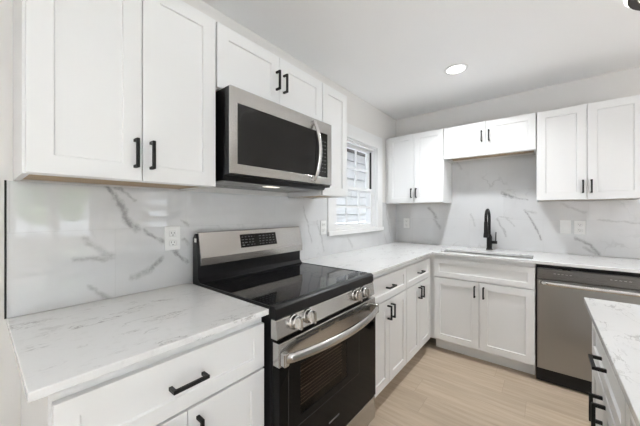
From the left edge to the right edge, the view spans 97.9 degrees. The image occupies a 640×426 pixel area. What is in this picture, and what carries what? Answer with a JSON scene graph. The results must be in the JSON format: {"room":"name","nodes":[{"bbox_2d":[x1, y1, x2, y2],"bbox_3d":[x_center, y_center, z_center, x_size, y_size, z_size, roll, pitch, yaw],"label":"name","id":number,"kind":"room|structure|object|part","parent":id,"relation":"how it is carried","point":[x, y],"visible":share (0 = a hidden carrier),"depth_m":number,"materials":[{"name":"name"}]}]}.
{"room":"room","nodes":[
{"label":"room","id":0,"kind":"room"},
{"bbox_2d":[0,0,395,425],"bbox_3d":[-1.144,0.066,0.996,0.120,2.436,6.740,0,0,39],"label":"wall","id":1,"kind":"structure","parent":0,"point":[361,114],"depth_m":0.98,"materials":[{"name":"white paint"}]},
{"bbox_2d":[13,0,215,190],"bbox_3d":[-0.754,-0.479,1.093,0.356,0.739,0.585,0,0,39],"label":"upper cabinet","id":2,"kind":"object","parent":1,"relation":"attached to","point":[108,92],"visible":1,"depth_m":0.96,"materials":[{"name":"white paint"}]},
{"bbox_3d":[-0.740,-0.479,0.898,0.020,0.734,0.288,0,0,39],"label":"door","id":3,"kind":"part","parent":2,"relation":"part of","materials":[{"name":"white paint"}]},
{"bbox_3d":[-0.783,-0.119,1.115,0.279,0.004,0.551,0,0,39],"label":"panel","id":4,"kind":"part","parent":2,"relation":"part of","materials":[{"name":"brown wood"}]},
{"bbox_3d":[-0.642,-0.207,0.976,0.034,0.102,0.010,0,0,39],"label":"handle","id":5,"kind":"part","parent":2,"relation":"part of","materials":[{"name":"black metal"}]},
{"bbox_3d":[-0.610,-0.207,1.016,0.034,0.102,0.010,0,0,39],"label":"handle","id":6,"kind":"part","parent":2,"relation":"part of","materials":[{"name":"black metal"}]},
{"bbox_3d":[-0.557,-0.479,1.123,0.020,0.734,0.286,0,0,39],"label":"door","id":7,"kind":"part","parent":2,"relation":"part of","materials":[{"name":"white paint"}]},
{"bbox_2d":[4,180,395,318],"bbox_3d":[-0.068,0.129,2.219,0.010,0.478,3.242,0,0,39],"label":"tile backsplash","id":8,"kind":"structure","parent":1,"relation":"attached to","point":[65,245],"depth_m":1.21,"materials":[{"name":"stone"}]},
{"bbox_3d":[-1.087,0.129,0.963,0.010,0.478,0.005,0,0,39],"label":"edge trim","id":9,"kind":"part","parent":8,"relation":"part of","materials":[{"name":"black metal"}]},
{"bbox_2d":[165,226,179,250],"bbox_3d":[-0.733,0.130,1.386,0.010,0.118,0.074,0,0,39],"label":"wall outlet","id":10,"kind":"object","parent":8,"relation":"attached to","point":[172,233],"visible":1,"depth_m":1.38,"materials":[{"name":"white plastic"}]},
{"bbox_2d":[169,230,176,236],"bbox_3d":[-0.731,0.106,1.385,0.006,0.029,0.033,0,0,39],"label":"receptacle","id":11,"kind":"object","parent":10,"relation":"attached to","point":[172,233],"depth_m":1.39,"materials":[{"name":"white plastic"}]},
{"bbox_2d":[169,240,176,245],"bbox_3d":[-0.731,0.153,1.385,0.006,0.029,0.033,0,0,39],"label":"receptacle","id":12,"kind":"object","parent":10,"relation":"attached to","point":[171,242],"depth_m":1.38,"materials":[{"name":"white plastic"}]},
{"bbox_2d":[320,220,325,234],"bbox_3d":[0.030,0.129,2.326,0.010,0.118,0.074,0,0,39],"label":"wall outlet","id":13,"kind":"object","parent":8,"relation":"attached to","point":[323,222],"visible":1,"depth_m":2.32,"materials":[{"name":"white plastic"}]},
{"bbox_2d":[216,21,321,120],"bbox_3d":[-0.333,-0.702,1.613,0.356,0.295,0.748,0,0,39],"label":"upper cabinet","id":14,"kind":"object","parent":1,"relation":"attached to","point":[241,63],"visible":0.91,"depth_m":1.44,"materials":[{"name":"white paint"}]},
{"bbox_3d":[-0.345,-0.701,1.384,0.020,0.290,0.370,0,0,39],"label":"door","id":15,"kind":"part","parent":14,"relation":"part of","materials":[{"name":"white paint"}]},
{"bbox_2d":[216,85,330,192],"bbox_3d":[-0.285,-0.343,1.587,0.446,0.414,0.732,0,0,39],"label":"microwave","id":16,"kind":"object","parent":14,"relation":"attached to","point":[262,144],"visible":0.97,"depth_m":1.38,"materials":[{"name":"silver metal"}]},
{"bbox_3d":[-0.330,-0.140,1.623,0.295,0.005,0.692,0,0,39],"label":"underside panel","id":17,"kind":"part","parent":16,"relation":"part of","materials":[{"name":"grey metal"}]},
{"bbox_3d":[-0.211,-0.347,1.451,0.036,0.270,0.538,0,0,39],"label":"door glass","id":18,"kind":"part","parent":16,"relation":"part of","materials":[{"name":"black glass"}]},
{"bbox_3d":[-0.015,-0.354,1.615,0.062,0.361,0.025,0,0,39],"label":"door handle","id":19,"kind":"part","parent":16,"relation":"part of","materials":[{"name":"silver metal"}]},
{"bbox_3d":[-0.223,-0.706,1.493,0.034,0.102,0.010,0,0,39],"label":"handle","id":20,"kind":"part","parent":14,"relation":"part of","materials":[{"name":"black metal"}]},
{"bbox_3d":[-0.189,-0.706,1.535,0.034,0.102,0.010,0,0,39],"label":"handle","id":21,"kind":"part","parent":14,"relation":"part of","materials":[{"name":"black metal"}]},
{"bbox_3d":[-0.111,-0.701,1.674,0.020,0.290,0.370,0,0,39],"label":"door","id":22,"kind":"part","parent":14,"relation":"part of","materials":[{"name":"white paint"}]},
{"bbox_2d":[288,82,346,198],"bbox_3d":[-0.004,-0.478,2.018,0.356,0.741,0.289,0,0,39],"label":"upper cabinet","id":23,"kind":"object","parent":1,"relation":"attached to","point":[334,103],"visible":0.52,"depth_m":1.95,"materials":[{"name":"white paint"}]},
{"bbox_3d":[-0.033,-0.117,2.041,0.279,0.004,0.255,0,0,39],"label":"panel","id":24,"kind":"part","parent":23,"relation":"part of","materials":[{"name":"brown wood"}]},
{"bbox_3d":[0.100,-0.478,1.934,0.020,0.736,0.284,0,0,39],"label":"door","id":25,"kind":"part","parent":23,"relation":"part of","materials":[{"name":"white paint"}]},
{"bbox_2d":[327,123,383,235],"bbox_3d":[0.342,-0.314,2.800,0.152,1.035,1.021,0,0,39],"label":"window","id":26,"kind":"structure","parent":1,"relation":"in","point":[373,156],"depth_m":2.96,"materials":[{"name":"white paint"}]},
{"bbox_3d":[0.331,-0.050,2.808,0.028,0.402,0.747,0,0,39],"label":"sash","id":27,"kind":"part","parent":26,"relation":"part of","materials":[{"name":"glass"}]},
{"bbox_3d":[0.370,0.185,2.776,0.079,0.038,1.021,0,0,39],"label":"sill","id":28,"kind":"part","parent":26,"relation":"part of","materials":[{"name":"white paint"}]},
{"bbox_3d":[0.304,-0.450,2.830,0.028,0.477,0.747,0,0,39],"label":"sash","id":29,"kind":"part","parent":26,"relation":"part of","materials":[{"name":"white paint"}]},
{"bbox_3d":[0.352,-0.679,2.791,0.033,0.016,0.743,0,0,39],"label":"blind rail","id":30,"kind":"part","parent":26,"relation":"part of","materials":[{"name":"white paint"}]},
{"bbox_2d":[202,0,639,119],"bbox_3d":[0.689,-1.202,-0.490,4.840,0.100,6.740,0,0,39],"label":"ceiling","id":31,"kind":"structure","parent":0,"point":[394,56],"depth_m":1.89,"materials":[{"name":"white paint"}]},
{"bbox_2d":[444,63,467,74],"bbox_3d":[1.095,-1.149,2.244,0.176,0.006,0.176,0,0,39],"label":"recessed light","id":32,"kind":"object","parent":31,"relation":"in","point":[458,68],"visible":1,"depth_m":2.24,"materials":[{"name":"white paint"}]},
{"bbox_2d":[624,0,639,10],"bbox_3d":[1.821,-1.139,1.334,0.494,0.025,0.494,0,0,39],"label":"recessed light","id":33,"kind":"object","parent":31,"relation":"in","point":[632,4],"visible":1,"depth_m":1.52,"materials":[{"name":"white"}]},
{"bbox_2d":[368,337,590,425],"bbox_3d":[0.689,1.324,-0.490,4.840,0.080,6.740,0,0,39],"label":"floor","id":34,"kind":"structure","parent":0,"point":[438,386],"depth_m":1.93,"materials":[{"name":"brown wood"}]},
{"bbox_2d":[21,317,263,425],"bbox_3d":[-0.625,0.838,1.021,0.646,0.890,0.599,0,0,39],"label":"base cabinet","id":35,"kind":"object","parent":34,"relation":"on","point":[217,379],"visible":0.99,"depth_m":0.83,"materials":[{"name":"white paint"}]},
{"bbox_2d":[7,283,268,402],"bbox_3d":[-0.642,0.381,1.016,0.633,0.022,0.638,0,0,39],"label":"countertop","id":36,"kind":"structure","parent":35,"relation":"on","point":[60,349],"depth_m":0.88,"materials":[{"name":"white stone"}]},
{"bbox_3d":[-0.501,0.885,0.732,0.020,0.571,0.294,0,0,39],"label":"door","id":37,"kind":"part","parent":35,"relation":"part of","materials":[{"name":"white paint"}]},
{"bbox_3d":[-0.387,0.508,0.830,0.034,0.010,0.108,0,0,39],"label":"handle","id":38,"kind":"part","parent":35,"relation":"part of","materials":[{"name":"black metal"}]},
{"bbox_3d":[-0.367,0.679,0.855,0.034,0.096,0.010,0,0,39],"label":"handle","id":39,"kind":"part","parent":35,"relation":"part of","materials":[{"name":"black metal"}]},
{"bbox_3d":[-0.314,0.885,0.962,0.020,0.571,0.292,0,0,39],"label":"door","id":40,"kind":"part","parent":35,"relation":"part of","materials":[{"name":"white paint"}]},
{"bbox_2d":[193,226,378,425],"bbox_3d":[-0.135,0.694,1.515,0.744,1.180,0.766,0,0,39],"label":"electric range","id":41,"kind":"object","parent":34,"relation":"on","point":[319,366],"visible":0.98,"depth_m":1.37,"materials":[{"name":"black metal"}]},
{"bbox_2d":[200,262,372,319],"bbox_3d":[-0.146,0.384,1.522,0.569,0.048,0.762,0,0,39],"label":"cooktop","id":42,"kind":"object","parent":41,"relation":"in","point":[289,290],"depth_m":1.39,"materials":[{"name":"black glass"}]},
{"bbox_3d":[-0.096,0.441,1.111,0.034,0.058,0.058,0,0,39],"label":"knob","id":43,"kind":"part","parent":41,"relation":"part of","materials":[{"name":"silver metal"}]},
{"bbox_3d":[-0.043,0.441,1.176,0.034,0.058,0.058,0,0,39],"label":"knob","id":44,"kind":"part","parent":41,"relation":"part of","materials":[{"name":"silver metal"}]},
{"bbox_3d":[0.072,0.826,1.345,0.039,0.473,0.754,0,0,39],"label":"oven door","id":45,"kind":"part","parent":41,"relation":"part of","materials":[{"name":"black glass"}]},
{"bbox_3d":[0.119,0.553,1.307,0.088,0.052,0.748,0,0,39],"label":"door handle","id":46,"kind":"part","parent":41,"relation":"part of","materials":[{"name":"silver metal"}]},
{"bbox_3d":[0.193,0.441,1.467,0.034,0.058,0.058,0,0,39],"label":"knob","id":47,"kind":"part","parent":41,"relation":"part of","materials":[{"name":"silver metal"}]},
{"bbox_3d":[0.070,1.135,1.346,0.035,0.128,0.754,0,0,39],"label":"storage drawer","id":48,"kind":"part","parent":41,"relation":"part of","materials":[{"name":"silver metal"}]},
{"bbox_3d":[0.243,0.441,1.529,0.034,0.058,0.058,0,0,39],"label":"knob","id":49,"kind":"part","parent":41,"relation":"part of","materials":[{"name":"silver metal"}]},
{"bbox_2d":[372,265,405,397],"bbox_3d":[0.249,0.838,2.096,0.651,0.890,0.611,0,0,39],"label":"base cabinet","id":50,"kind":"object","parent":34,"relation":"on","point":[390,285],"visible":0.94,"depth_m":1.92,"materials":[{"name":"white paint"}]},
{"bbox_3d":[0.373,0.885,1.801,0.020,0.571,0.302,0,0,39],"label":"door","id":51,"kind":"part","parent":50,"relation":"part of","materials":[{"name":"white paint"}]},
{"bbox_3d":[0.469,0.509,1.919,0.020,0.166,0.606,0,0,39],"label":"drawer","id":52,"kind":"part","parent":50,"relation":"part of","materials":[{"name":"white paint"}]},
{"bbox_3d":[0.472,0.679,1.881,0.034,0.096,0.010,0,0,39],"label":"handle","id":53,"kind":"part","parent":50,"relation":"part of","materials":[{"name":"black metal"}]},
{"bbox_3d":[0.506,0.679,1.924,0.034,0.096,0.010,0,0,39],"label":"handle","id":54,"kind":"part","parent":50,"relation":"part of","materials":[{"name":"black metal"}]},
{"bbox_3d":[0.564,0.885,2.038,0.020,0.571,0.301,0,0,39],"label":"door","id":55,"kind":"part","parent":50,"relation":"part of","materials":[{"name":"white paint"}]},
{"bbox_2d":[301,242,639,275],"bbox_3d":[1.392,0.381,1.948,2.619,0.022,1.825,0,0,39],"label":"countertop","id":56,"kind":"structure","parent":50,"relation":"on","point":[375,260],"depth_m":2.22,"materials":[{"name":"white stone"}]},
{"bbox_2d":[445,251,532,258],"bbox_3d":[1.479,0.483,2.505,0.750,0.181,0.288,0,0,39],"label":"sink","id":57,"kind":"object","parent":56,"relation":"in","point":[445,251],"visible":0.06,"depth_m":2.58,"materials":[{"name":"white metal"}]},
{"bbox_2d":[483,209,496,249],"bbox_3d":[1.636,0.168,2.677,0.095,0.404,0.214,0,0,39],"label":"kitchen faucet","id":58,"kind":"object","parent":56,"relation":"on","point":[487,225],"visible":1,"depth_m":2.72,"materials":[{"name":"black metal"}]},
{"bbox_3d":[1.617,0.103,2.688,0.025,0.275,0.189,0,0,41],"label":"spout","id":59,"kind":"part","parent":58,"relation":"part of","materials":[{"name":"black metal"}]},
{"bbox_2d":[404,255,429,362],"bbox_3d":[0.635,0.838,2.572,0.651,0.890,0.610,0,0,39],"label":"base cabinet","id":60,"kind":"object","parent":34,"relation":"on","point":[417,289],"visible":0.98,"depth_m":2.33,"materials":[{"name":"white paint"}]},
{"bbox_3d":[0.752,0.885,2.269,0.020,0.571,0.280,0,0,39],"label":"door","id":61,"kind":"part","parent":60,"relation":"part of","materials":[{"name":"white paint"}]},
{"bbox_3d":[0.841,0.509,2.378,0.020,0.166,0.562,0,0,39],"label":"drawer","id":62,"kind":"part","parent":60,"relation":"part of","materials":[{"name":"white paint"}]},
{"bbox_3d":[0.843,0.679,2.339,0.034,0.096,0.010,0,0,39],"label":"handle","id":63,"kind":"part","parent":60,"relation":"part of","materials":[{"name":"black metal"}]},
{"bbox_3d":[0.930,0.885,2.488,0.020,0.571,0.280,0,0,39],"label":"door","id":64,"kind":"part","parent":60,"relation":"part of","materials":[{"name":"white paint"}]},
{"bbox_2d":[430,254,535,374],"bbox_3d":[1.516,0.838,2.599,0.792,0.890,0.651,0,0,39],"label":"base cabinet","id":65,"kind":"object","parent":34,"relation":"on","point":[483,309],"visible":0.98,"depth_m":2.33,"materials":[{"name":"white paint"}]},
{"bbox_3d":[1.209,0.885,2.485,0.370,0.571,0.020,0,0,39],"label":"door","id":66,"kind":"part","parent":65,"relation":"part of","materials":[{"name":"white paint"}]},
{"bbox_3d":[1.500,0.885,2.250,0.372,0.571,0.020,0,0,39],"label":"door","id":67,"kind":"part","parent":65,"relation":"part of","materials":[{"name":"white paint"}]},
{"bbox_2d":[536,264,639,393],"bbox_3d":[2.050,0.836,2.140,0.606,0.872,0.639,0,0,39],"label":"dishwasher","id":68,"kind":"object","parent":34,"relation":"on","point":[563,319],"visible":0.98,"depth_m":2.00,"materials":[{"name":"silver metal"}]},
{"bbox_3d":[1.891,1.226,1.944,0.604,0.093,0.020,0,0,39],"label":"kick plate","id":69,"kind":"part","parent":68,"relation":"part of","materials":[{"name":"black metal"}]},
{"bbox_3d":[1.864,0.527,1.911,0.570,0.028,0.047,0,0,39],"label":"door handle","id":70,"kind":"part","parent":68,"relation":"part of","materials":[{"name":"silver metal"}]},
{"bbox_2d":[588,322,625,425],"bbox_3d":[1.168,0.838,0.749,0.639,0.890,0.640,0,0,39],"label":"base cabinet","id":71,"kind":"object","parent":34,"relation":"on","point":[607,402],"visible":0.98,"depth_m":0.92,"materials":[{"name":"white paint"}]},
{"bbox_3d":[0.951,0.679,0.962,0.034,0.096,0.010,0,0,39],"label":"handle","id":72,"kind":"part","parent":71,"relation":"part of","materials":[{"name":"black metal"}]},
{"bbox_3d":[0.932,0.508,0.938,0.034,0.010,0.108,0,0,39],"label":"handle","id":73,"kind":"part","parent":71,"relation":"part of","materials":[{"name":"black metal"}]},
{"bbox_3d":[0.913,0.679,0.914,0.034,0.096,0.010,0,0,39],"label":"handle","id":74,"kind":"part","parent":71,"relation":"part of","materials":[{"name":"black metal"}]},
{"bbox_3d":[1.053,0.885,1.045,0.020,0.571,0.312,0,0,39],"label":"door","id":75,"kind":"part","parent":71,"relation":"part of","materials":[{"name":"white paint"}]},
{"bbox_3d":[0.853,0.885,0.798,0.020,0.571,0.316,0,0,39],"label":"door","id":76,"kind":"part","parent":71,"relation":"part of","materials":[{"name":"white paint"}]},
{"bbox_2d":[626,402,635,425],"bbox_3d":[0.766,0.838,0.253,0.639,0.890,0.632,0,0,39],"label":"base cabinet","id":77,"kind":"object","parent":34,"relation":"on","point":[630,421],"visible":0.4,"depth_m":0.64,"materials":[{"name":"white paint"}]},
{"bbox_2d":[584,297,639,425],"bbox_3d":[0.992,0.381,0.483,0.676,0.022,1.333,0,0,39],"label":"countertop","id":78,"kind":"structure","parent":77,"relation":"on","point":[616,324],"depth_m":0.81,"materials":[{"name":"white stone"}]},
{"bbox_2d":[396,66,639,273],"bbox_3d":[2.774,0.066,2.080,4.600,2.436,0.120,0,0,39],"label":"wall","id":79,"kind":"structure","parent":0,"point":[623,83],"depth_m":2.63,"materials":[{"name":"white paint"}]},
{"bbox_2d":[386,129,451,203],"bbox_3d":[1.088,-0.473,3.136,0.648,0.751,0.356,0,0,39],"label":"upper cabinet","id":80,"kind":"object","parent":79,"relation":"attached to","point":[417,171],"visible":1,"depth_m":2.99,"materials":[{"name":"white paint"}]},
{"bbox_3d":[0.904,-0.473,3.112,0.298,0.746,0.020,0,0,39],"label":"door","id":81,"kind":"part","parent":80,"relation":"part of","materials":[{"name":"white paint"}]},
{"bbox_3d":[1.138,-0.473,2.923,0.298,0.746,0.020,0,0,39],"label":"door","id":82,"kind":"part","parent":80,"relation":"part of","materials":[{"name":"white paint"}]},
{"bbox_2d":[444,112,536,163],"bbox_3d":[1.629,-0.689,2.697,0.738,0.314,0.356,0,0,39],"label":"upper cabinet","id":83,"kind":"object","parent":79,"relation":"attached to","point":[515,134],"visible":1,"depth_m":2.56,"materials":[{"name":"white paint"}]},
{"bbox_3d":[1.401,-0.689,2.710,0.362,0.309,0.020,0,0,39],"label":"door","id":84,"kind":"part","parent":83,"relation":"part of","materials":[{"name":"white paint"}]},
{"bbox_3d":[1.652,-0.563,2.726,0.704,0.004,0.279,0,0,39],"label":"panel","id":85,"kind":"part","parent":83,"relation":"part of","materials":[{"name":"brown wood"}]},
{"bbox_3d":[1.687,-0.689,2.478,0.368,0.309,0.020,0,0,39],"label":"door","id":86,"kind":"part","parent":83,"relation":"part of","materials":[{"name":"white paint"}]},
{"bbox_2d":[396,154,639,258],"bbox_3d":[1.968,-0.088,2.651,2.610,0.914,0.008,0,0,39],"label":"tile backsplash","id":87,"kind":"structure","parent":79,"relation":"attached to","point":[505,186],"depth_m":2.71,"materials":[{"name":"stone"}]},
{"bbox_2d":[404,218,409,227],"bbox_3d":[1.050,0.134,3.383,0.074,0.118,0.010,0,0,39],"label":"wall outlet","id":88,"kind":"object","parent":87,"relation":"attached to","point":[406,220],"visible":1,"depth_m":3.38,"materials":[{"name":"white plastic"}]},
{"bbox_2d":[560,220,570,233],"bbox_3d":[2.176,0.132,2.470,0.074,0.118,0.009,0,0,39],"label":"wall switch","id":89,"kind":"object","parent":87,"relation":"attached to","point":[565,225],"visible":1,"depth_m":2.47,"materials":[{"name":"white plastic"}]},
{"bbox_2d":[574,221,585,234],"bbox_3d":[2.249,0.134,2.411,0.074,0.118,0.010,0,0,39],"label":"wall outlet","id":90,"kind":"object","parent":87,"relation":"attached to","point":[579,226],"visible":1,"depth_m":2.41,"materials":[{"name":"white plastic"}]},
{"bbox_2d":[537,94,639,201],"bbox_3d":[2.157,-0.470,2.269,0.616,0.744,0.356,0,0,39],"label":"upper cabinet","id":91,"kind":"object","parent":79,"relation":"attached to","point":[590,151],"visible":1,"depth_m":2.14,"materials":[{"name":"white paint"}]},
{"bbox_3d":[1.954,-0.469,2.261,0.304,0.739,0.020,0,0,39],"label":"door","id":92,"kind":"part","parent":91,"relation":"part of","materials":[{"name":"white paint"}]},
{"bbox_3d":[2.075,-0.199,2.129,0.010,0.102,0.034,0,0,39],"label":"handle","id":93,"kind":"part","parent":91,"relation":"part of","materials":[{"name":"black metal"}]},
{"bbox_3d":[2.192,-0.469,2.068,0.302,0.739,0.020,0,0,39],"label":"door","id":94,"kind":"part","parent":91,"relation":"part of","materials":[{"name":"white paint"}]},
{"label":"outside","id":95,"kind":"structure","parent":0,"visible":0},
{"bbox_3d":[-4.486,1.734,4.028,8.870,0.100,22.000,0,0,39],"label":"ground","id":96,"kind":"structure","parent":95,"visible":0},
{"bbox_2d":[336,148,365,224],"bbox_3d":[-0.421,-0.616,5.881,3.250,4.600,10.600,0,0,39],"label":"neighbor house","id":97,"kind":"structure","parent":96,"relation":"on","point":[352,196],"depth_m":6.48,"materials":[{"name":"white"}]}
]}

